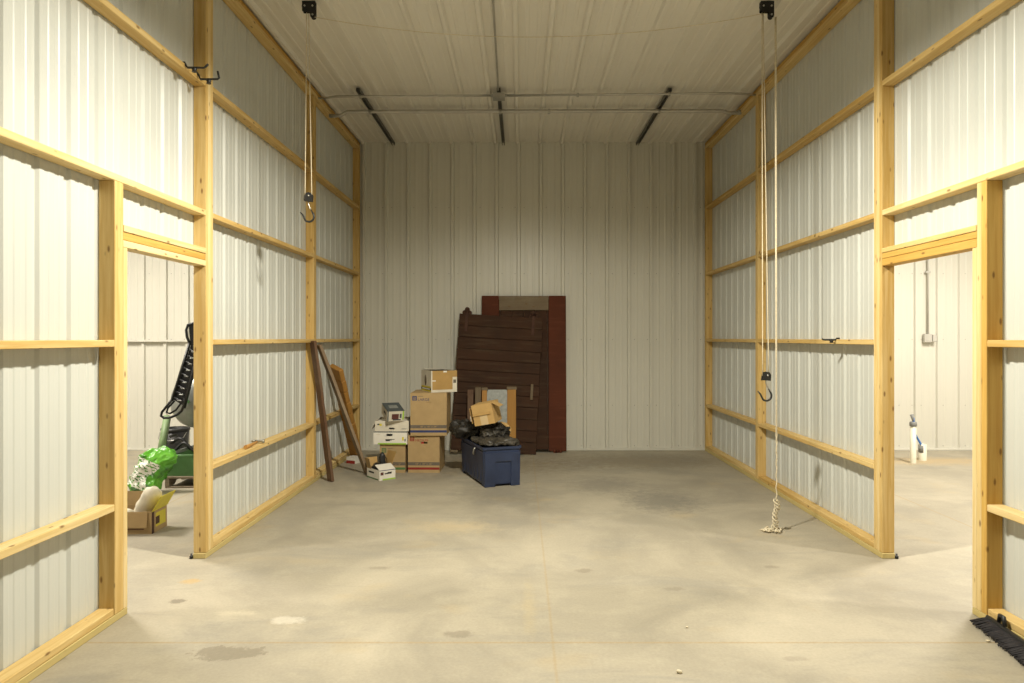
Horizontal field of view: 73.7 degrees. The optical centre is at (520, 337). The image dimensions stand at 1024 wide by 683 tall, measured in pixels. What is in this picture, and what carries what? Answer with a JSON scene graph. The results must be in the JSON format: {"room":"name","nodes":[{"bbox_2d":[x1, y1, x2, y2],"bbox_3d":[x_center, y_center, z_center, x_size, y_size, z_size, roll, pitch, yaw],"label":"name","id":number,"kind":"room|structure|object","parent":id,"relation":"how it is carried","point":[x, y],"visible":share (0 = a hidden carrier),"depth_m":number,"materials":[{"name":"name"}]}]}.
{"room":"storage warehouse","nodes":[
{"label":"storage warehouse","id":0,"kind":"room"},
{"bbox_2d":[0,0,352,671],"bbox_3d":[-2.307,-0.580,2.725,0.014,4.260,13.450,0,0,0],"label":"wall","id":1,"kind":"structure","parent":0,"point":[74,83],"depth_m":3.87,"materials":[{"name":"metal"}]},
{"bbox_2d":[0,504,113,559],"bbox_3d":[-2.254,0.925,1.760,0.088,0.038,3.920,0,0,0],"label":"beam","id":2,"kind":"structure","parent":1,"relation":"attached to","point":[10,547],"depth_m":3.25,"materials":[{"name":"brown wood"}]},
{"bbox_2d":[0,340,113,349],"bbox_3d":[-2.254,0.030,1.760,0.088,0.038,3.920,0,0,0],"label":"beam","id":3,"kind":"structure","parent":1,"relation":"attached to","point":[4,344],"depth_m":3.23,"materials":[{"name":"brown wood"}]},
{"bbox_2d":[0,127,205,214],"bbox_3d":[-2.254,-0.880,2.299,0.088,0.038,4.998,0,0,0],"label":"beam","id":4,"kind":"structure","parent":1,"relation":"attached to","point":[7,137],"depth_m":3.51,"materials":[{"name":"brown wood"}]},
{"bbox_2d":[83,0,205,85],"bbox_3d":[-2.254,-1.790,2.299,0.088,0.038,4.998,0,0,0],"label":"beam","id":5,"kind":"structure","parent":1,"relation":"attached to","point":[105,8],"depth_m":4.05,"materials":[{"name":"brown wood"}]},
{"bbox_2d":[182,61,208,72],"bbox_3d":[-2.146,-1.787,4.500,0.186,0.070,0.034,0,0,0],"label":"hook","id":6,"kind":"object","parent":5,"relation":"attached to","point":[194,69],"visible":0.98,"depth_m":4.49,"materials":[{"name":"black metal"}]},
{"bbox_2d":[123,225,205,265],"bbox_3d":[-2.252,-0.568,4.301,0.093,0.124,0.996,0,0,0],"label":"beam","id":7,"kind":"structure","parent":1,"relation":"attached to","point":[138,241],"depth_m":4.22,"materials":[{"name":"brown wood"}]},
{"bbox_2d":[213,87,313,171],"bbox_3d":[-2.254,-1.790,6.111,0.088,0.038,2.394,0,0,0],"label":"beam","id":8,"kind":"structure","parent":1,"relation":"attached to","point":[220,99],"depth_m":5.80,"materials":[{"name":"brown wood"}]},
{"bbox_2d":[213,213,313,256],"bbox_3d":[-2.254,-0.880,6.111,0.088,0.038,2.394,0,0,0],"label":"beam","id":9,"kind":"structure","parent":1,"relation":"attached to","point":[217,219],"depth_m":5.79,"materials":[{"name":"brown wood"}]},
{"bbox_2d":[213,423,313,468],"bbox_3d":[-2.254,0.925,6.111,0.088,0.038,2.394,0,0,0],"label":"beam","id":10,"kind":"structure","parent":1,"relation":"attached to","point":[234,455],"depth_m":5.79,"materials":[{"name":"brown wood"}]},
{"bbox_2d":[243,439,264,448],"bbox_3d":[-2.265,0.887,5.714,0.133,0.034,0.331,0,0,0],"label":"hammer","id":11,"kind":"object","parent":10,"relation":"on","point":[262,440],"visible":0.93,"depth_m":5.76,"materials":[{"name":"wood"}]},
{"bbox_2d":[213,339,313,344],"bbox_3d":[-2.254,0.030,6.111,0.088,0.038,2.394,0,0,0],"label":"beam","id":12,"kind":"structure","parent":1,"relation":"attached to","point":[215,341],"depth_m":5.74,"materials":[{"name":"brown wood"}]},
{"bbox_2d":[316,171,358,208],"bbox_3d":[-2.254,-1.790,8.370,0.088,0.038,1.965,0,0,0],"label":"beam","id":13,"kind":"structure","parent":1,"relation":"attached to","point":[319,178],"depth_m":8.26,"materials":[{"name":"brown wood"}]},
{"bbox_2d":[316,255,358,274],"bbox_3d":[-2.254,-0.880,8.370,0.088,0.038,1.965,0,0,0],"label":"beam","id":14,"kind":"structure","parent":1,"relation":"attached to","point":[319,259],"depth_m":8.22,"materials":[{"name":"brown wood"}]},
{"bbox_2d":[316,404,358,424],"bbox_3d":[-2.254,0.925,8.370,0.088,0.038,1.965,0,0,0],"label":"beam","id":15,"kind":"structure","parent":1,"relation":"attached to","point":[335,413],"depth_m":8.16,"materials":[{"name":"brown wood"}]},
{"bbox_2d":[316,339,358,341],"bbox_3d":[-2.254,0.030,8.370,0.088,0.038,1.965,0,0,0],"label":"beam","id":16,"kind":"structure","parent":1,"relation":"attached to","point":[317,340],"depth_m":8.25,"materials":[{"name":"brown wood"}]},
{"bbox_2d":[332,448,349,465],"bbox_3d":[-2.229,1.492,8.498,0.134,0.038,1.214,0,0,0],"label":"plate","id":17,"kind":"object","parent":1,"relation":"on","point":[335,460],"depth_m":8.49,"materials":[{"name":"brown wood"}]},
{"bbox_2d":[29,450,1023,682],"bbox_3d":[0.000,1.610,2.775,16.000,0.120,13.550,0,0,0],"label":"floor","id":18,"kind":"structure","parent":0,"point":[595,567],"depth_m":4.19,"materials":[{"name":"concrete"}]},
{"bbox_2d":[15,607,126,682],"bbox_3d":[-2.255,1.531,1.821,0.089,0.038,4.042,0,0,0],"label":"plate","id":19,"kind":"object","parent":18,"relation":"on","point":[56,658],"visible":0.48,"depth_m":3.35,"materials":[{"name":"brown wood"}]},
{"bbox_2d":[0,609,113,682],"bbox_3d":[-2.256,1.492,1.760,0.085,0.038,3.920,0,0,0],"label":"plate","id":20,"kind":"object","parent":19,"relation":"on","point":[26,664],"visible":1,"depth_m":3.27,"materials":[{"name":"brown wood"}]},
{"bbox_2d":[99,180,122,614],"bbox_3d":[-2.255,0.325,3.762,0.089,2.370,0.080,0,0,0],"label":"stud","id":21,"kind":"object","parent":19,"relation":"on","point":[110,191],"visible":0.82,"depth_m":3.72,"materials":[{"name":"brown wood"}]},
{"bbox_2d":[123,247,126,608],"bbox_3d":[-2.255,0.502,3.822,0.089,2.015,0.039,0,0,0],"label":"stud","id":22,"kind":"object","parent":19,"relation":"on","point":[124,249],"visible":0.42,"depth_m":3.81,"materials":[{"name":"brown wood"}]},
{"bbox_2d":[127,490,175,533],"bbox_3d":[-3.062,1.402,5.517,0.434,0.296,0.296,0,0,-2],"label":"cardboard box","id":23,"kind":"object","parent":18,"relation":"on","point":[137,522],"visible":0.65,"depth_m":5.43,"materials":[{"name":"cardboard"}]},
{"bbox_2d":[134,486,161,511],"bbox_3d":[-3.029,1.348,5.542,0.218,0.292,0.150,0,0,0],"label":"wrapped bundle","id":24,"kind":"object","parent":23,"relation":"in","point":[150,496],"visible":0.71,"depth_m":5.49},
{"bbox_2d":[156,508,165,525],"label":"print","id":25,"kind":"object","parent":23,"relation":"attached to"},
{"bbox_2d":[127,446,177,490],"bbox_3d":[-3.659,1.314,6.800,0.437,0.465,0.268,0,0,0],"label":"bag","id":26,"kind":"object","parent":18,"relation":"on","point":[154,465],"visible":0.86,"depth_m":6.74,"materials":[{"name":"green"}]},
{"bbox_2d":[158,426,189,449],"bbox_3d":[-4.091,1.304,8.096,0.322,0.483,0.329,0,0,0],"label":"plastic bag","id":27,"kind":"object","parent":18,"relation":"on","point":[183,431],"visible":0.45,"depth_m":8.00,"materials":[{"name":"black plastic"}]},
{"bbox_2d":[165,476,193,487],"bbox_3d":[-3.170,1.491,7.475,1.000,0.118,0.850,0,0,0],"label":"pallet","id":28,"kind":"object","parent":18,"relation":"on","point":[170,480],"visible":0.06,"depth_m":7.05,"materials":[{"name":"brown wood"}]},
{"bbox_2d":[158,378,193,475],"bbox_3d":[-3.281,0.874,7.423,1.043,1.115,0.714,0,0,0],"label":"machine","id":29,"kind":"object","parent":28,"relation":"on","point":[184,466],"visible":0.14,"depth_m":7.13,"materials":[{"name":"green paint"}]},
{"bbox_2d":[160,322,193,418],"bbox_3d":[-3.490,0.336,7.013,0.435,0.997,0.073,0,0,0],"label":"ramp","id":30,"kind":"object","parent":29,"relation":"attached to","point":[182,388],"visible":0.92,"depth_m":7.01,"materials":[{"name":"black metal"}]},
{"bbox_2d":[169,434,193,451],"bbox_3d":[-3.594,1.124,7.280,0.356,0.192,0.152,0,0,0],"label":"hose","id":31,"kind":"object","parent":29,"relation":"in","point":[183,441],"visible":0.79,"depth_m":7.26,"materials":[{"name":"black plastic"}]},
{"bbox_2d":[176,445,193,453],"bbox_3d":[-3.578,1.187,7.275,0.234,0.086,0.020,0,0,-41],"label":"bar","id":32,"kind":"object","parent":29,"relation":"on","point":[192,446],"visible":0.62,"depth_m":7.26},
{"bbox_2d":[193,455,349,558],"bbox_3d":[-2.255,1.531,7.106,0.089,0.038,4.624,0,0,0],"label":"plate","id":33,"kind":"object","parent":18,"relation":"on","point":[237,533],"visible":0.5,"depth_m":5.70,"materials":[{"name":"brown wood"}]},
{"bbox_2d":[194,0,212,552],"bbox_3d":[-2.255,-0.546,4.856,0.089,4.112,0.111,0,0,0],"label":"wall post","id":34,"kind":"object","parent":33,"relation":"on","point":[203,9],"visible":0.84,"depth_m":4.80,"materials":[{"name":"brown wood"}]},
{"bbox_2d":[197,71,219,84],"bbox_3d":[-2.148,-1.782,4.670,0.190,0.088,0.034,0,0,0],"label":"hook","id":35,"kind":"object","parent":34,"relation":"attached to","point":[208,80],"visible":0.86,"depth_m":4.66,"materials":[{"name":"black metal"}]},
{"bbox_2d":[213,476,312,546],"bbox_3d":[-2.256,1.492,6.111,0.085,0.038,2.394,0,0,0],"label":"plate","id":36,"kind":"object","parent":33,"relation":"on","point":[247,518],"visible":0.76,"depth_m":5.80,"materials":[{"name":"brown wood"}]},
{"bbox_2d":[306,95,315,478],"bbox_3d":[-2.255,-0.546,7.348,0.089,4.112,0.076,0,0,0],"label":"wall post","id":37,"kind":"object","parent":33,"relation":"on","point":[310,227],"visible":0.74,"depth_m":7.31,"materials":[{"name":"brown wood"}]},
{"bbox_2d":[223,0,359,148],"bbox_3d":[-2.255,-2.644,4.609,0.089,0.083,9.618,0,0,0],"label":"plate","id":38,"kind":"object","parent":37,"relation":"on","point":[238,7],"visible":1,"depth_m":6.45,"materials":[{"name":"brown wood"}]},
{"bbox_2d":[316,464,325,476],"bbox_3d":[-2.228,1.492,7.609,0.131,0.038,0.689,0,0,0],"label":"plate","id":39,"kind":"object","parent":33,"relation":"on","point":[321,469],"depth_m":7.65,"materials":[{"name":"brown wood"}]},
{"bbox_2d":[353,148,359,441],"bbox_3d":[-2.255,-0.546,9.386,0.089,4.112,0.063,0,0,0],"label":"wall post","id":40,"kind":"object","parent":33,"relation":"on","point":[356,151],"visible":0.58,"depth_m":9.35,"materials":[{"name":"brown wood"}]},
{"bbox_2d":[310,341,333,481],"bbox_3d":[-2.115,0.789,7.286,0.096,1.519,0.264,0,0,37],"label":"plank","id":41,"kind":"object","parent":18,"relation":"on","point":[313,345],"visible":1,"depth_m":7.27,"materials":[{"name":"wood"}]},
{"bbox_2d":[317,344,366,473],"bbox_3d":[-1.967,0.810,7.607,0.633,1.484,0.114,0,0,-44],"label":"plank","id":42,"kind":"object","parent":18,"relation":"on","point":[319,347],"visible":0.95,"depth_m":7.57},
{"bbox_2d":[330,364,361,455],"bbox_3d":[-2.102,0.938,8.282,0.193,1.278,0.886,0,0,5],"label":"panel","id":43,"kind":"object","parent":18,"relation":"on","point":[338,372],"visible":0.6,"depth_m":8.11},
{"bbox_2d":[346,455,359,463],"bbox_3d":[-2.071,1.510,8.483,0.130,0.080,0.121,0,0,25],"label":"product box","id":44,"kind":"object","parent":18,"relation":"on","point":[353,459],"visible":0.83,"depth_m":8.44,"materials":[{"name":"red"}]},
{"bbox_2d":[365,450,395,480],"bbox_3d":[-1.539,1.412,7.603,0.293,0.276,0.314,0,0,-40],"label":"product box","id":45,"kind":"object","parent":18,"relation":"on","point":[383,470],"visible":1,"depth_m":7.55,"materials":[{"name":"white"}]},
{"bbox_2d":[380,444,407,472],"bbox_3d":[-1.472,1.385,8.032,0.293,0.330,0.361,0,0,-1],"label":"box","id":46,"kind":"object","parent":18,"relation":"on","point":[400,462],"visible":0.62,"depth_m":7.85,"materials":[{"name":"cardboard"}]},
{"bbox_2d":[373,430,409,443],"bbox_3d":[-1.489,1.144,8.023,0.385,0.150,0.401,0,0,1],"label":"product box","id":47,"kind":"object","parent":46,"relation":"on","point":[380,437],"visible":0.7,"depth_m":7.82,"materials":[{"name":"cardboard"}]},
{"bbox_2d":[372,417,409,430],"bbox_3d":[-1.498,0.985,8.032,0.444,0.166,0.401,0,0,-1],"label":"product box","id":48,"kind":"object","parent":47,"relation":"on","point":[380,424],"visible":0.83,"depth_m":7.83,"materials":[{"name":"cardboard"}]},
{"bbox_2d":[382,402,404,421],"bbox_3d":[-1.476,0.853,7.896,0.197,0.189,0.307,0,0,-24],"label":"product box","id":49,"kind":"object","parent":48,"relation":"on","point":[390,411],"visible":1,"depth_m":7.80,"materials":[{"name":"cardboard"}]},
{"bbox_2d":[408,434,444,472],"bbox_3d":[-1.109,1.335,8.083,0.365,0.430,0.461,0,0,1],"label":"box","id":50,"kind":"object","parent":18,"relation":"on","point":[426,454],"visible":0.97,"depth_m":7.85,"materials":[{"name":"cardboard"}]},
{"bbox_2d":[410,390,450,435],"bbox_3d":[-1.057,0.874,8.082,0.415,0.490,0.521,0,0,-1],"label":"box","id":51,"kind":"object","parent":50,"relation":"on","point":[430,413],"visible":0.98,"depth_m":7.82,"materials":[{"name":"cardboard"}]},
{"bbox_2d":[421,368,456,392],"bbox_3d":[-0.965,0.494,8.075,0.316,0.267,0.371,0,0,-26],"label":"product box","id":52,"kind":"object","parent":51,"relation":"on","point":[432,380],"visible":1,"depth_m":7.93,"materials":[{"name":"brown cardboard"}]},
{"bbox_2d":[467,390,472,421],"bbox_3d":[-0.652,1.112,8.863,0.078,0.876,0.148,0,0,-2],"label":"board","id":53,"kind":"object","parent":18,"relation":"on","point":[470,392],"visible":0.32,"depth_m":8.89,"materials":[{"name":"brown wood"}]},
{"bbox_2d":[475,387,480,403],"bbox_3d":[-0.553,1.097,8.863,0.078,0.906,0.148,0,0,-2],"label":"board","id":54,"kind":"object","parent":18,"relation":"on","point":[477,389],"visible":0.23,"depth_m":8.90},
{"bbox_2d":[460,438,520,486],"bbox_3d":[-0.357,1.343,7.553,0.462,0.415,0.940,0,0,-20],"label":"storage tote","id":55,"kind":"object","parent":18,"relation":"on","point":[490,466],"visible":0.9,"depth_m":7.16,"materials":[{"name":"blue plastic"}]},
{"bbox_2d":[449,418,510,438],"bbox_3d":[-0.466,1.027,7.640,0.768,0.254,0.320,0,0,26],"label":"plastic sheet","id":56,"kind":"object","parent":55,"relation":"on","point":[465,429],"visible":0.93,"depth_m":7.57,"materials":[{"name":"plastic"}]},
{"bbox_2d":[469,399,502,425],"bbox_3d":[-0.357,0.817,7.467,0.354,0.282,0.260,0,0,17],"label":"cardboard box","id":57,"kind":"object","parent":56,"relation":"on","point":[487,412],"visible":1,"depth_m":7.37,"materials":[{"name":"cardboard"}]},
{"bbox_2d":[471,434,519,446],"bbox_3d":[-0.278,1.107,7.408,0.479,0.113,0.597,0,0,-20],"label":"plastic sheet","id":58,"kind":"object","parent":55,"relation":"on","point":[507,440],"visible":0.94,"depth_m":7.24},
{"bbox_2d":[450,307,542,454],"bbox_3d":[-0.316,0.578,9.149,1.239,1.993,0.226,0,0,0],"label":"barn door","id":59,"kind":"structure","parent":18,"relation":"on","point":[494,352],"depth_m":9.15,"materials":[{"name":"wood"}]},
{"bbox_2d":[481,387,516,437],"bbox_3d":[-0.279,1.093,8.885,0.465,0.912,0.149,0,0,0],"label":"framed panel","id":60,"kind":"object","parent":18,"relation":"on","point":[507,397],"visible":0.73,"depth_m":8.91,"materials":[{"name":"wood"}]},
{"bbox_2d":[760,17,781,532],"bbox_3d":[1.998,-0.509,5.456,0.165,4.113,0.107,0,0,23],"label":"rope","id":61,"kind":"object","parent":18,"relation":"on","point":[767,529],"visible":1,"depth_m":5.46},
{"bbox_2d":[705,448,894,558],"bbox_3d":[2.584,1.531,7.106,0.089,0.038,4.624,0,0,0],"label":"plate","id":62,"kind":"object","parent":18,"relation":"on","point":[850,536],"visible":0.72,"depth_m":5.88,"materials":[{"name":"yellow wood"}]},
{"bbox_2d":[705,148,711,447],"bbox_3d":[2.584,-0.546,9.386,0.089,4.112,0.063,0,0,0],"label":"wall post","id":63,"kind":"object","parent":62,"relation":"on","point":[708,151],"visible":0.76,"depth_m":9.35,"materials":[{"name":"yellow wood"}]},
{"bbox_2d":[706,446,754,476],"bbox_3d":[2.587,1.492,8.370,0.085,0.038,1.965,0,0,0],"label":"plate","id":64,"kind":"object","parent":62,"relation":"on","point":[748,469],"visible":0.76,"depth_m":8.26,"materials":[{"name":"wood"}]},
{"bbox_2d":[755,95,765,478],"bbox_3d":[2.584,-0.546,7.348,0.089,4.112,0.076,0,0,0],"label":"wall post","id":65,"kind":"object","parent":62,"relation":"on","point":[760,405],"visible":0.74,"depth_m":7.31,"materials":[{"name":"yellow wood"}]},
{"bbox_2d":[705,0,860,148],"bbox_3d":[2.584,-2.644,4.609,0.089,0.083,9.618,0,0,0],"label":"plate","id":66,"kind":"object","parent":65,"relation":"on","point":[843,7],"visible":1,"depth_m":6.41,"materials":[{"name":"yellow wood"}]},
{"bbox_2d":[758,476,873,546],"bbox_3d":[2.587,1.492,6.111,0.085,0.038,2.394,0,0,0],"label":"plate","id":67,"kind":"object","parent":62,"relation":"on","point":[845,525],"visible":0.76,"depth_m":5.80,"materials":[{"name":"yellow wood"}]},
{"bbox_2d":[874,0,893,552],"bbox_3d":[2.584,-0.546,4.856,0.089,4.112,0.111,0,0,0],"label":"wall post","id":68,"kind":"object","parent":62,"relation":"on","point":[883,9],"visible":0.84,"depth_m":4.80,"materials":[{"name":"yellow wood"}]},
{"bbox_2d":[909,414,916,462],"bbox_3d":[4.870,1.247,8.469,0.084,0.606,0.084,0,0,0],"label":"pvc pipe","id":69,"kind":"object","parent":18,"relation":"on","point":[912,425],"visible":1,"depth_m":8.44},
{"bbox_2d":[918,444,926,460],"bbox_3d":[5.099,1.448,8.663,0.096,0.205,0.094,0,0,0],"label":"pvc pipe","id":70,"kind":"object","parent":18,"relation":"on","point":[922,450],"visible":1,"depth_m":8.63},
{"bbox_2d":[972,607,985,617],"bbox_3d":[2.512,1.531,3.762,0.064,0.038,0.137,0,0,0],"label":"plate","id":71,"kind":"object","parent":18,"relation":"on","point":[977,613],"depth_m":3.80,"materials":[{"name":"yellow wood"}]},
{"bbox_2d":[972,247,976,608],"bbox_3d":[2.584,0.502,3.822,0.089,2.015,0.039,0,0,0],"label":"stud","id":72,"kind":"object","parent":71,"relation":"on","point":[974,250],"visible":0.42,"depth_m":3.82,"materials":[{"name":"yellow wood"}]},
{"bbox_2d":[977,182,981,611],"bbox_3d":[2.584,0.325,3.784,0.089,2.370,0.035,0,0,0],"label":"stud","id":73,"kind":"object","parent":71,"relation":"on","point":[979,185],"visible":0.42,"depth_m":3.78,"materials":[{"name":"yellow wood"}]},
{"bbox_2d":[982,180,1002,614],"bbox_3d":[2.584,0.325,3.744,0.089,2.370,0.044,0,0,0],"label":"stud","id":74,"kind":"object","parent":71,"relation":"on","point":[992,190],"visible":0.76,"depth_m":3.72,"materials":[{"name":"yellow wood"}]},
{"bbox_2d":[970,613,1023,665],"bbox_3d":[2.444,1.495,3.318,0.147,0.098,0.772,0,0,8],"label":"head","id":75,"kind":"object","parent":18,"relation":"on","point":[1007,639],"visible":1,"depth_m":3.49},
{"bbox_2d":[1007,627,1023,638],"bbox_3d":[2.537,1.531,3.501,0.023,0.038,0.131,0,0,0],"label":"plate","id":76,"kind":"object","parent":18,"relation":"on","point":[1018,634],"depth_m":3.49,"materials":[{"name":"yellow wood"}]},
{"bbox_2d":[988,609,1023,635],"bbox_3d":[2.587,1.492,1.760,0.085,0.038,3.920,0,0,0],"label":"plate","id":77,"kind":"object","parent":76,"relation":"on","point":[1015,623],"visible":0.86,"depth_m":3.57,"materials":[{"name":"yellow wood"}]},
{"bbox_2d":[242,0,840,143],"bbox_3d":[0.000,-2.695,2.750,16.000,0.030,13.500,0,0,0],"label":"ceiling","id":78,"kind":"structure","parent":0,"point":[724,56],"depth_m":6.60,"materials":[{"name":"metal"}]},
{"bbox_2d":[302,1,316,19],"bbox_3d":[-1.691,-2.618,5.458,0.109,0.135,0.046,0,0,0],"label":"pulley","id":79,"kind":"object","parent":78,"relation":"attached to","point":[310,7],"visible":1,"depth_m":5.44,"materials":[{"name":"black metal"}]},
{"bbox_2d":[305,12,311,193],"bbox_3d":[-1.696,-1.865,5.466,0.061,1.472,0.019,0,0,0],"label":"rope","id":80,"kind":"object","parent":79,"relation":"hanging from","point":[306,12],"visible":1,"depth_m":5.46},
{"bbox_2d":[300,192,314,222],"bbox_3d":[-1.703,-1.042,5.457,0.120,0.241,0.048,0,0,0],"label":"hook","id":81,"kind":"object","parent":80,"relation":"hanging from","point":[308,197],"visible":1,"depth_m":5.45,"materials":[{"name":"black metal"}]},
{"bbox_2d":[356,88,394,144],"bbox_3d":[-1.745,-2.667,8.360,0.040,0.039,2.060,0,0,0],"label":"channel","id":82,"kind":"object","parent":78,"relation":"attached to","point":[358,90],"visible":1,"depth_m":8.28,"materials":[{"name":"metal"}]},
{"bbox_2d":[492,0,498,90],"bbox_3d":[-0.214,-2.667,3.915,0.032,0.033,6.831,0,0,0],"label":"conduit","id":83,"kind":"object","parent":78,"relation":"attached to","point":[493,5],"visible":1,"depth_m":6.18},
{"bbox_2d":[491,92,506,100],"bbox_3d":[-0.235,-2.625,7.420,0.168,0.054,0.132,0,0,0],"label":"junction box","id":84,"kind":"object","parent":78,"relation":"attached to","point":[497,96],"visible":1,"depth_m":7.38,"materials":[{"name":"metal"}]},
{"bbox_2d":[497,88,504,144],"bbox_3d":[-0.235,-2.667,8.360,0.040,0.039,2.060,0,0,0],"label":"channel","id":85,"kind":"object","parent":78,"relation":"attached to","point":[499,102],"visible":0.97,"depth_m":8.43,"materials":[{"name":"metal"}]},
{"bbox_2d":[329,109,741,117],"bbox_3d":[0.165,-2.603,7.916,4.772,0.094,0.061,0,0,0],"label":"conduit","id":86,"kind":"object","parent":78,"relation":"attached to","point":[500,111],"visible":1,"depth_m":7.90,"materials":[{"name":"metal"}]},
{"bbox_2d":[318,92,755,98],"bbox_3d":[0.148,-2.628,7.407,4.768,0.043,0.052,0,0,1],"label":"conduit","id":87,"kind":"object","parent":78,"relation":"attached to","point":[360,96],"visible":0.99,"depth_m":7.40,"materials":[{"name":"metal"}]},
{"bbox_2d":[636,88,671,144],"bbox_3d":[1.605,-2.667,8.360,0.040,0.039,2.060,0,0,0],"label":"channel","id":88,"kind":"object","parent":78,"relation":"attached to","point":[664,98],"visible":1,"depth_m":8.27,"materials":[{"name":"metal"}]},
{"bbox_2d":[759,1,773,19],"bbox_3d":[1.966,-2.618,5.458,0.109,0.135,0.046,0,0,0],"label":"pulley","id":89,"kind":"object","parent":78,"relation":"attached to","point":[767,7],"visible":1,"depth_m":5.44,"materials":[{"name":"black metal"}]},
{"bbox_2d":[761,13,768,375],"bbox_3d":[1.958,-1.150,5.466,0.061,2.903,0.019,0,0,0],"label":"rope","id":90,"kind":"object","parent":89,"relation":"hanging from","point":[761,13],"visible":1,"depth_m":5.46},
{"bbox_2d":[757,372,771,401],"bbox_3d":[1.954,0.389,5.457,0.120,0.241,0.048,0,0,0],"label":"hook","id":91,"kind":"object","parent":90,"relation":"hanging from","point":[766,375],"visible":1,"depth_m":5.45,"materials":[{"name":"black metal"}]},
{"bbox_2d":[127,141,971,447],"bbox_3d":[0.000,-0.580,9.433,16.000,4.260,0.034,0,0,0],"label":"wall","id":92,"kind":"structure","parent":0,"point":[616,230],"depth_m":9.45,"materials":[{"name":"metal"}]},
{"bbox_2d":[127,340,186,341],"bbox_3d":[-5.130,0.038,9.399,5.541,0.024,0.056,0,0,0],"label":"trim","id":93,"kind":"structure","parent":92,"relation":"attached to","point":[127,340],"depth_m":9.37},
{"bbox_2d":[482,296,565,452],"bbox_3d":[0.045,0.511,9.297,1.150,2.179,0.177,0,0,0],"label":"barn door","id":94,"kind":"structure","parent":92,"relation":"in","point":[551,424],"depth_m":9.31,"materials":[{"name":"wood"}]},
{"bbox_2d":[127,448,971,449],"bbox_3d":[0.000,1.535,9.428,15.900,0.030,0.040,0,0,0],"label":"trim","id":95,"kind":"structure","parent":92,"relation":"attached to","point":[127,448],"depth_m":9.41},
{"bbox_2d":[925,259,930,333],"bbox_3d":[5.612,-1.360,9.408,0.070,2.610,0.031,0,0,0],"label":"conduit","id":96,"kind":"object","parent":92,"relation":"attached to","point":[927,271],"visible":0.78,"depth_m":9.39,"materials":[{"name":"grey metal"}]},
{"bbox_2d":[923,334,936,341],"bbox_3d":[5.627,0.003,9.392,0.160,0.115,0.068,0,0,0],"label":"electrical box","id":97,"kind":"object","parent":92,"relation":"attached to","point":[926,337],"visible":1,"depth_m":9.37,"materials":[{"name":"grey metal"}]},
{"bbox_2d":[712,0,1023,619],"bbox_3d":[2.637,-0.580,2.725,0.014,4.260,13.450,0,0,0],"label":"wall","id":98,"kind":"structure","parent":0,"point":[959,117],"depth_m":5.49,"materials":[{"name":"metal"}]},
{"bbox_2d":[706,172,754,208],"bbox_3d":[2.584,-1.790,8.370,0.088,0.038,1.965,0,0,0],"label":"beam","id":99,"kind":"structure","parent":98,"relation":"attached to","point":[751,177],"depth_m":8.26,"materials":[{"name":"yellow wood"}]},
{"bbox_2d":[706,404,754,424],"bbox_3d":[2.584,0.925,8.370,0.088,0.038,1.965,0,0,0],"label":"beam","id":100,"kind":"structure","parent":98,"relation":"attached to","point":[711,406],"depth_m":8.26,"materials":[{"name":"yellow wood"}]},
{"bbox_2d":[706,255,754,274],"bbox_3d":[2.584,-0.880,8.370,0.088,0.038,1.965,0,0,0],"label":"beam","id":101,"kind":"structure","parent":98,"relation":"attached to","point":[752,258],"depth_m":8.22,"materials":[{"name":"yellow wood"}]},
{"bbox_2d":[706,339,754,342],"bbox_3d":[2.584,0.030,8.370,0.088,0.038,1.965,0,0,0],"label":"beam","id":102,"kind":"structure","parent":98,"relation":"attached to","point":[707,340],"depth_m":8.26,"materials":[{"name":"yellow wood"}]},
{"bbox_2d":[758,87,873,171],"bbox_3d":[2.584,-1.790,6.111,0.088,0.038,2.394,0,0,0],"label":"beam","id":103,"kind":"structure","parent":98,"relation":"attached to","point":[867,97],"depth_m":5.77,"materials":[{"name":"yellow wood"}]},
{"bbox_2d":[758,423,873,468],"bbox_3d":[2.584,0.925,6.111,0.088,0.038,2.394,0,0,0],"label":"beam","id":104,"kind":"structure","parent":98,"relation":"attached to","point":[862,460],"depth_m":5.77,"materials":[{"name":"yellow wood"}]},
{"bbox_2d":[758,213,873,256],"bbox_3d":[2.584,-0.880,6.111,0.088,0.038,2.394,0,0,0],"label":"beam","id":105,"kind":"structure","parent":98,"relation":"attached to","point":[868,219],"depth_m":5.75,"materials":[{"name":"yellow wood"}]},
{"bbox_2d":[758,339,873,344],"bbox_3d":[2.584,0.030,6.111,0.088,0.038,2.394,0,0,0],"label":"beam","id":106,"kind":"structure","parent":98,"relation":"attached to","point":[807,341],"depth_m":5.78,"materials":[{"name":"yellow wood"}]},
{"bbox_2d":[882,225,976,265],"bbox_3d":[2.583,-0.568,4.301,0.093,0.124,0.996,0,0,0],"label":"beam","id":107,"kind":"structure","parent":98,"relation":"attached to","point":[962,240],"depth_m":4.22,"materials":[{"name":"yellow wood"}]},
{"bbox_2d":[882,0,1020,85],"bbox_3d":[2.584,-1.790,2.299,0.088,0.038,4.998,0,0,0],"label":"beam","id":108,"kind":"structure","parent":98,"relation":"attached to","point":[997,7],"depth_m":4.07,"materials":[{"name":"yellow wood"}]},
{"bbox_2d":[882,160,1023,214],"bbox_3d":[2.584,-0.880,2.299,0.088,0.038,4.998,0,0,0],"label":"beam","id":109,"kind":"structure","parent":98,"relation":"attached to","point":[1017,168],"depth_m":4.01,"materials":[{"name":"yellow wood"}]},
{"bbox_2d":[987,504,1023,524],"bbox_3d":[2.584,0.925,1.760,0.088,0.038,3.920,0,0,0],"label":"beam","id":110,"kind":"structure","parent":98,"relation":"attached to","point":[1010,513],"depth_m":3.59,"materials":[{"name":"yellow wood"}]},
{"bbox_2d":[987,340,1023,347],"bbox_3d":[2.584,0.030,1.760,0.088,0.038,3.920,0,0,0],"label":"beam","id":111,"kind":"structure","parent":98,"relation":"attached to","point":[990,343],"depth_m":3.57,"materials":[{"name":"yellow wood"}]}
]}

